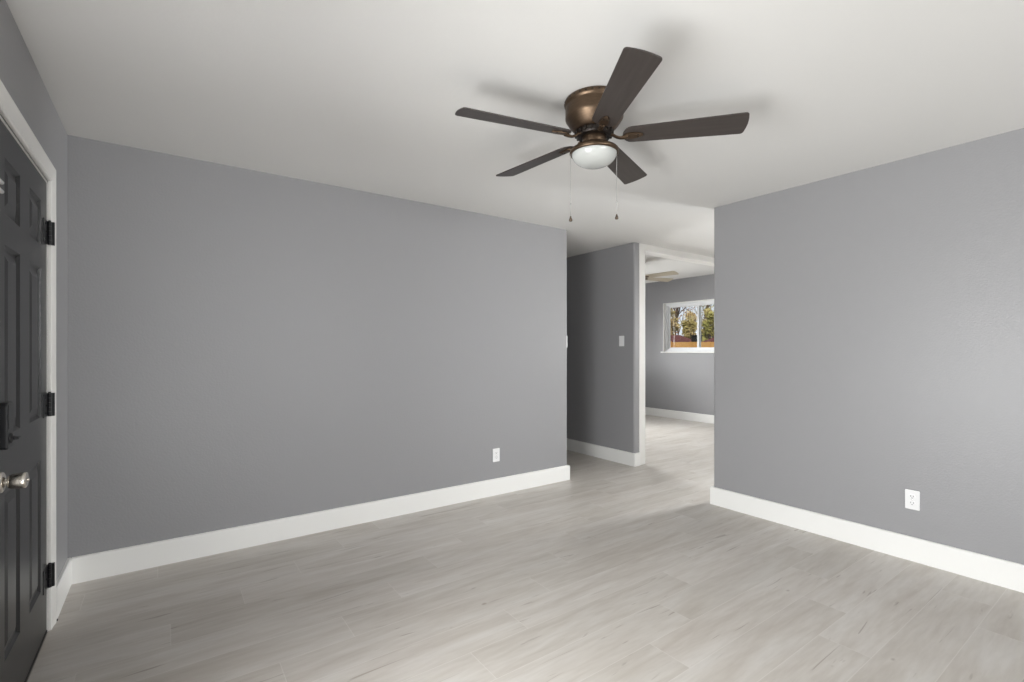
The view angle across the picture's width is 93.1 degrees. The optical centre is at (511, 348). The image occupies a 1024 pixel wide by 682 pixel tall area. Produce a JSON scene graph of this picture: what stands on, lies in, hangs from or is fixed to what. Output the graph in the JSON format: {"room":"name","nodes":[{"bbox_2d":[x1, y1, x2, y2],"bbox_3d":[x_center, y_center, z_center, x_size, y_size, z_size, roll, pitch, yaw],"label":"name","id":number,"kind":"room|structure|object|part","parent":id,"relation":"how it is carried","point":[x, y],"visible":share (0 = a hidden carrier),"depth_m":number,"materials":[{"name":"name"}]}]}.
{"room":"empty living room","nodes":[
{"label":"empty living room","id":0,"kind":"room"},
{"bbox_2d":[0,0,66,580],"bbox_3d":[-0.163,0.057,-0.642,0.140,2.440,7.944,0,0,-36],"label":"wall","id":1,"kind":"structure","parent":0,"point":[19,74],"depth_m":2.37,"materials":[{"name":"grey paint"}]},
{"bbox_2d":[0,119,54,681],"bbox_3d":[-1.830,0.264,1.832,0.112,2.018,0.916,0,0,-36],"label":"door","id":2,"kind":"structure","parent":1,"relation":"in","point":[26,232],"depth_m":1.80,"materials":[{"name":"black paint"}]},
{"bbox_3d":[-1.624,0.433,1.593,0.046,0.052,0.052,0,0,-36],"label":"knob","id":3,"kind":"part","parent":2,"relation":"part of","materials":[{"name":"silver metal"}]},
{"bbox_2d":[0,80,55,631],"bbox_3d":[-1.905,0.219,1.815,0.159,2.116,1.005,0,0,-36],"label":"trim","id":4,"kind":"structure","parent":1,"relation":"attached to","point":[9,111],"depth_m":2.20,"materials":[{"name":"white paint"}]},
{"bbox_2d":[56,557,70,621],"bbox_3d":[-2.272,1.206,2.450,0.018,0.142,0.460,0,0,-36],"label":"baseboard","id":5,"kind":"structure","parent":1,"relation":"attached to","point":[63,583],"depth_m":2.42,"materials":[{"name":"white paint"}]},
{"bbox_2d":[67,135,566,557],"bbox_3d":[-1.027,0.057,3.695,3.772,2.440,0.120,0,0,-36],"label":"wall","id":6,"kind":"structure","parent":0,"point":[245,346],"depth_m":3.24,"materials":[{"name":"grey paint"}]},
{"bbox_2d":[71,465,569,584],"bbox_3d":[-1.876,1.206,5.035,3.632,0.142,3.324,0,0,-36],"label":"baseboard","id":7,"kind":"structure","parent":6,"relation":"attached to","point":[98,565],"depth_m":3.25,"materials":[{"name":"white paint"}]},
{"bbox_2d":[493,448,499,461],"bbox_3d":[-0.138,0.930,4.251,0.071,0.116,0.008,0,0,-36],"label":"wall outlet","id":8,"kind":"object","parent":6,"relation":"attached to","point":[496,452],"visible":1,"depth_m":4.25,"materials":[{"name":"white plastic"}]},
{"bbox_2d":[6,0,1023,256],"bbox_3d":[2.216,-1.243,3.087,8.346,0.160,11.530,0,0,-36],"label":"ceiling","id":9,"kind":"structure","parent":0,"point":[362,95],"depth_m":2.13,"materials":[{"name":"white paint"}]},
{"bbox_2d":[455,47,749,221],"bbox_3d":[0.353,-0.879,2.288,1.278,0.567,1.255,0,0,-36],"label":"ceiling fan","id":10,"kind":"object","parent":9,"relation":"hanging from","point":[593,114],"visible":1,"depth_m":2.16,"materials":[{"name":"brown metal"}]},
{"bbox_3d":[0.019,-0.988,2.114,0.534,0.006,0.138,0,13,-23],"label":"blade","id":11,"kind":"part","parent":10,"relation":"part of","materials":[{"name":"brown wood"}]},
{"bbox_3d":[0.125,-0.988,2.569,0.138,0.006,0.534,-17,11,-40],"label":"blade","id":12,"kind":"part","parent":10,"relation":"part of","materials":[{"name":"brown wood"}]},
{"bbox_3d":[0.275,-0.769,2.269,0.002,0.301,0.002,0,0,-36],"label":"pull chain","id":13,"kind":"part","parent":10,"relation":"part of","materials":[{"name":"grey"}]},
{"bbox_3d":[0.385,-0.884,2.269,0.209,0.060,0.209,0,0,-36],"label":"lamp shade","id":14,"kind":"part","parent":10,"relation":"part of","materials":[{"name":"white glass"}]},
{"bbox_3d":[0.490,-0.773,2.269,0.002,0.289,0.002,0,0,-36],"label":"pull chain","id":15,"kind":"part","parent":10,"relation":"part of","materials":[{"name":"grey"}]},
{"bbox_3d":[0.590,-0.988,2.608,0.138,0.006,0.534,-15,-8,30],"label":"blade","id":16,"kind":"part","parent":10,"relation":"part of","materials":[{"name":"brown wood"}]},
{"bbox_3d":[0.418,-0.988,1.873,0.138,0.006,0.534,13,-1,-5],"label":"blade","id":17,"kind":"part","parent":10,"relation":"part of","materials":[{"name":"brown wood"}]},
{"bbox_3d":[0.771,-0.988,2.178,0.534,0.006,0.138,0,-13,13],"label":"blade","id":18,"kind":"part","parent":10,"relation":"part of","materials":[{"name":"brown wood"}]},
{"bbox_2d":[28,414,1023,681],"bbox_3d":[2.216,1.337,3.087,8.346,0.120,11.530,0,0,-36],"label":"floor","id":19,"kind":"structure","parent":0,"point":[612,571],"depth_m":2.43,"materials":[{"name":"grey wood"}]},
{"bbox_2d":[27,632,47,681],"bbox_3d":[-1.908,1.275,1.807,0.144,0.004,0.828,0,0,-36],"label":"threshold","id":20,"kind":"object","parent":19,"relation":"on","point":[47,632],"visible":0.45,"depth_m":1.99,"materials":[{"name":"silver metal"}]},
{"bbox_2d":[567,242,638,452],"bbox_3d":[0.426,0.057,6.675,0.150,2.440,3.330,0,0,-36],"label":"wall","id":21,"kind":"structure","parent":0,"point":[603,285],"depth_m":5.65,"materials":[{"name":"grey paint"}]},
{"bbox_2d":[567,438,639,466],"bbox_3d":[0.395,1.206,6.641,0.096,0.142,3.348,0,0,-36],"label":"baseboard","id":22,"kind":"structure","parent":21,"relation":"attached to","point":[619,456],"depth_m":5.61,"materials":[{"name":"white paint"}]},
{"bbox_2d":[619,336,623,345],"bbox_3d":[1.225,-0.089,5.419,0.009,0.116,0.071,0,0,-36],"label":"light switch","id":23,"kind":"object","parent":21,"relation":"attached to","point":[621,338],"visible":1,"depth_m":5.41,"materials":[{"name":"white plastic"}]},
{"bbox_2d":[639,243,713,464],"bbox_3d":[2.739,-0.003,6.369,3.403,2.560,0.156,0,0,-36],"label":"trim","id":24,"kind":"structure","parent":21,"relation":"attached to","point":[644,249],"depth_m":5.36,"materials":[{"name":"white paint"}]},
{"bbox_2d":[645,274,713,414],"bbox_3d":[5.556,-0.003,5.471,0.140,2.560,11.250,0,0,-36],"label":"wall","id":25,"kind":"structure","parent":0,"point":[684,382],"depth_m":8.92,"materials":[{"name":"grey paint"}]},
{"bbox_2d":[645,407,713,423],"bbox_3d":[3.148,1.206,8.710,0.018,0.142,3.180,0,0,-36],"label":"baseboard","id":26,"kind":"structure","parent":25,"relation":"attached to","point":[705,418],"depth_m":8.81,"materials":[{"name":"white paint"}]},
{"bbox_2d":[661,299,713,352],"bbox_3d":[3.299,-0.394,8.603,0.165,0.929,1.474,0,0,-36],"label":"window","id":27,"kind":"structure","parent":25,"relation":"in","point":[667,348],"depth_m":8.87,"materials":[{"name":"white plastic"}]},
{"bbox_3d":[3.159,-0.402,8.888,0.024,0.809,0.672,0,0,-36],"label":"sash","id":28,"kind":"part","parent":27,"relation":"part of","materials":[{"name":"white plastic"}]},
{"bbox_3d":[3.269,0.060,8.581,0.090,0.022,1.474,0,0,-36],"label":"sill","id":29,"kind":"part","parent":27,"relation":"part of","materials":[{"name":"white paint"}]},
{"bbox_3d":[3.503,-0.402,8.362,0.024,0.809,0.672,0,0,-36],"label":"sash","id":30,"kind":"part","parent":27,"relation":"part of","materials":[{"name":"white plastic"}]},
{"bbox_2d":[645,255,713,282],"bbox_3d":[1.816,-1.303,7.845,3.471,0.040,3.320,0,0,-36],"label":"ceiling","id":31,"kind":"structure","parent":0,"point":[653,264],"depth_m":7.72,"materials":[{"name":"white paint"}]},
{"bbox_2d":[645,262,678,281],"bbox_3d":[1.860,-1.100,7.138,1.276,0.366,1.258,0,0,-36],"label":"ceiling fan","id":32,"kind":"object","parent":31,"relation":"hanging from","point":[651,277],"visible":0.15,"depth_m":6.97,"materials":[{"name":"brown metal"}]},
{"bbox_3d":[2.192,-1.051,7.314,0.534,0.006,0.138,0,-13,-24],"label":"blade","id":33,"kind":"part","parent":32,"relation":"part of","materials":[{"name":"brown wood"}]},
{"bbox_3d":[2.091,-1.051,6.858,0.138,0.006,0.534,17,-11,-40],"label":"blade","id":34,"kind":"part","parent":32,"relation":"part of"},
{"bbox_2d":[714,128,1023,564],"bbox_3d":[3.651,0.057,1.309,0.120,2.440,6.688,0,0,-36],"label":"wall","id":35,"kind":"structure","parent":0,"point":[869,322],"depth_m":3.05,"materials":[{"name":"grey paint"}]},
{"bbox_2d":[710,486,1023,592],"bbox_3d":[3.646,1.206,1.316,0.156,0.142,6.706,0,0,-36],"label":"baseboard","id":36,"kind":"structure","parent":35,"relation":"attached to","point":[992,570],"depth_m":3.03,"materials":[{"name":"white paint"}]},
{"bbox_2d":[905,489,919,510],"bbox_3d":[2.417,0.911,2.927,0.008,0.116,0.071,0,0,-36],"label":"wall outlet","id":37,"kind":"object","parent":35,"relation":"attached to","point":[912,498],"visible":1,"depth_m":2.92,"materials":[{"name":"white plastic"}]},
{"label":"outside","id":38,"kind":"structure","parent":0,"visible":0},
{"bbox_3d":[3.494,1.607,20.924,150.000,0.140,150.000,0,0,-36],"label":"ground","id":39,"kind":"structure","parent":38,"visible":0},
{"bbox_2d":[671,319,678,334],"bbox_3d":[10.608,-0.367,32.517,1.535,3.819,1.392,0,0,-36],"label":"shrub","id":40,"kind":"object","parent":39,"relation":"on","point":[674,324],"visible":0.11,"depth_m":32.39,"materials":[{"name":"green plant"}]},
{"bbox_2d":[671,307,680,330],"bbox_3d":[11.879,-0.936,36.114,1.706,4.954,1.728,0,0,-16],"label":"shrub","id":41,"kind":"object","parent":39,"relation":"on","point":[672,310],"visible":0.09,"depth_m":36.09,"materials":[{"name":"green plant"}]},
{"bbox_2d":[671,335,690,341],"bbox_3d":[9.047,0.357,29.495,2.800,2.360,4.900,0,0,-36],"label":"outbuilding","id":42,"kind":"structure","parent":39,"relation":"on","point":[674,338],"depth_m":28.05,"materials":[{"name":"red"}]},
{"bbox_2d":[671,306,695,334],"bbox_3d":[15.034,-3.480,43.127,8.170,10.081,7.697,0,0,-36],"label":"tree","id":43,"kind":"object","parent":39,"relation":"on","point":[677,311],"visible":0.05,"depth_m":42.96,"materials":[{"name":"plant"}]},
{"bbox_2d":[678,316,696,338],"bbox_3d":[11.406,-0.310,31.223,1.449,3.705,1.542,0,0,-36],"label":"tree","id":44,"kind":"object","parent":39,"relation":"on","point":[690,325],"visible":0.34,"depth_m":31.05,"materials":[{"name":"green plant"}]},
{"bbox_2d":[681,310,696,338],"bbox_3d":[12.724,-0.888,34.754,1.544,4.859,1.598,0,0,-36],"label":"shrub","id":45,"kind":"object","parent":39,"relation":"on","point":[689,314],"visible":0.13,"depth_m":34.64,"materials":[{"name":"green plant"}]},
{"bbox_2d":[671,341,713,346],"bbox_3d":[5.968,0.617,19.084,0.150,1.840,20.130,0,0,-36],"label":"fence","id":46,"kind":"object","parent":39,"relation":"on","point":[673,344],"visible":0.03,"depth_m":18.17,"materials":[{"name":"orange wood"}]},
{"bbox_2d":[690,335,702,341],"bbox_3d":[8.551,0.447,22.445,0.420,2.180,0.400,0,0,-36],"label":"storage cabinet","id":47,"kind":"object","parent":39,"relation":"on","point":[694,337],"visible":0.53,"depth_m":22.35,"materials":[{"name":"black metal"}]},
{"bbox_2d":[683,304,711,334],"bbox_3d":[23.306,-4.596,54.447,7.805,12.348,10.699,0,0,-20],"label":"tree","id":48,"kind":"object","parent":39,"relation":"on","point":[711,304],"visible":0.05,"depth_m":55.58,"materials":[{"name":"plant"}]},
{"bbox_2d":[695,305,713,327],"bbox_3d":[27.039,-6.407,62.009,8.188,15.964,9.396,0,0,16],"label":"tree","id":49,"kind":"object","parent":39,"relation":"on","point":[707,306],"visible":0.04,"depth_m":62.98,"materials":[{"name":"green plant"}]},
{"bbox_2d":[701,309,713,340],"bbox_3d":[12.356,-0.484,30.024,1.511,4.051,1.416,0,0,33],"label":"shrub","id":50,"kind":"object","parent":39,"relation":"on","point":[708,329],"visible":0.32,"depth_m":29.98,"materials":[{"name":"green plant"}]},
{"bbox_2d":[701,306,713,338],"bbox_3d":[13.614,-0.844,33.618,1.595,4.770,1.577,0,0,-36],"label":"shrub","id":51,"kind":"object","parent":39,"relation":"on","point":[707,311],"visible":0.12,"depth_m":33.50,"materials":[{"name":"green plant"}]},
{"bbox_2d":[702,338,713,341],"bbox_3d":[12.127,0.387,25.181,2.800,2.300,4.900,0,0,-36],"label":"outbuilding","id":52,"kind":"structure","parent":39,"relation":"on","point":[711,339],"depth_m":26.12,"materials":[{"name":"red"}]}
]}

